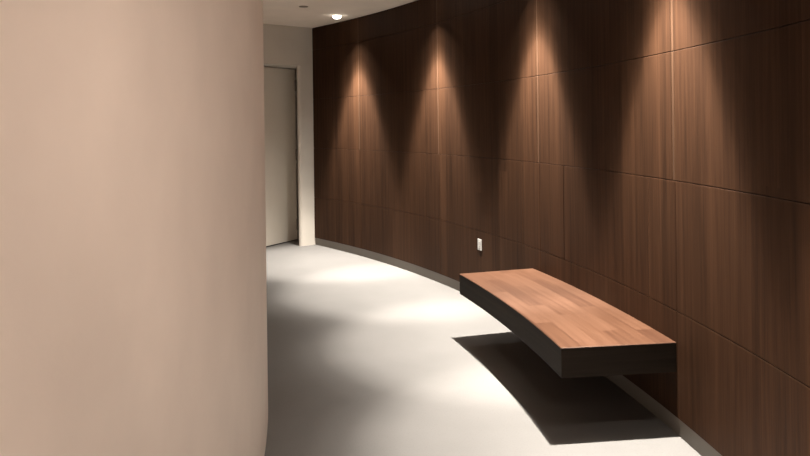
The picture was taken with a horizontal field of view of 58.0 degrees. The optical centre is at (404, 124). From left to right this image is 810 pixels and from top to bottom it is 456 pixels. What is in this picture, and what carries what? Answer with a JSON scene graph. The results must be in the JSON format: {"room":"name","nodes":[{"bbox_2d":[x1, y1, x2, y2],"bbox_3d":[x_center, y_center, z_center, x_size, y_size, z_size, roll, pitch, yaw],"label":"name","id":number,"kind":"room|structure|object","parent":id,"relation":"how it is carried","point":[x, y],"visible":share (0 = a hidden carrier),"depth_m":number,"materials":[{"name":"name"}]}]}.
{"room":"curved corridor","nodes":[
{"label":"curved corridor","id":0,"kind":"room"},
{"bbox_2d":[0,0,267,455],"bbox_3d":[-1.589,0.155,2.462,1.996,2.730,11.074,-1,0,-2],"label":"wall","id":1,"kind":"structure","parent":0,"point":[133,282],"depth_m":1.61,"materials":[{"name":"beige paint"}]},
{"bbox_2d":[263,24,315,245],"bbox_3d":[-2.098,0.162,8.824,2.248,2.730,0.620,-1,0,-39],"label":"wall","id":2,"kind":"structure","parent":0,"point":[285,47],"depth_m":9.11,"materials":[{"name":"paint"}]},
{"bbox_2d":[264,67,297,246],"bbox_3d":[-1.726,0.403,9.050,0.097,2.237,1.239,-1,0,29],"label":"door","id":3,"kind":"structure","parent":2,"relation":"in","point":[279,83],"depth_m":9.30,"materials":[{"name":"paint"}]},
{"bbox_2d":[263,0,416,27],"bbox_3d":[-0.750,-1.280,3.022,4.588,0.120,14.972,-1,0,-5],"label":"ceiling","id":4,"kind":"structure","parent":0,"point":[318,13],"depth_m":7.80,"materials":[{"name":"paint"}]},
{"bbox_2d":[332,15,341,18],"bbox_3d":[-0.762,-1.201,8.178,0.116,0.038,0.116,-1,0,0],"label":"recessed light","id":5,"kind":"object","parent":4,"relation":"in","point":[334,16],"visible":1,"depth_m":8.15,"materials":[{"name":"beige"}]},
{"bbox_2d":[264,239,701,455],"bbox_3d":[-0.713,1.569,3.022,4.588,0.120,14.972,-1,0,-5],"label":"floor","id":6,"kind":"structure","parent":0,"point":[366,356],"depth_m":4.23,"materials":[{"name":"white concrete"}]},
{"bbox_2d":[312,0,809,455],"bbox_3d":[0.259,0.088,2.522,2.373,2.643,13.547,-1,0,-2],"label":"wall","id":7,"kind":"structure","parent":0,"point":[650,159],"depth_m":4.05,"materials":[{"name":"brown wood"}]},
{"bbox_2d":[478,239,481,250],"bbox_3d":[0.627,1.011,6.140,0.010,0.094,0.068,-1,0,-21],"label":"wall outlet","id":8,"kind":"object","parent":7,"relation":"attached to","point":[479,240],"visible":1,"depth_m":6.12,"materials":[{"name":"white plastic"}]},
{"bbox_2d":[316,238,721,455],"bbox_3d":[0.281,1.453,2.522,2.365,0.087,13.547,-1,0,-2],"label":"baseboard","id":9,"kind":"structure","parent":7,"relation":"attached to","point":[694,440],"depth_m":4.01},
{"bbox_2d":[460,268,676,377],"bbox_3d":[0.850,1.110,4.317,0.601,0.142,1.841,-1,0,-11],"label":"bench","id":10,"kind":"object","parent":7,"relation":"attached to","point":[575,332],"visible":1,"depth_m":3.82,"materials":[{"name":"brown wood"}]}
]}

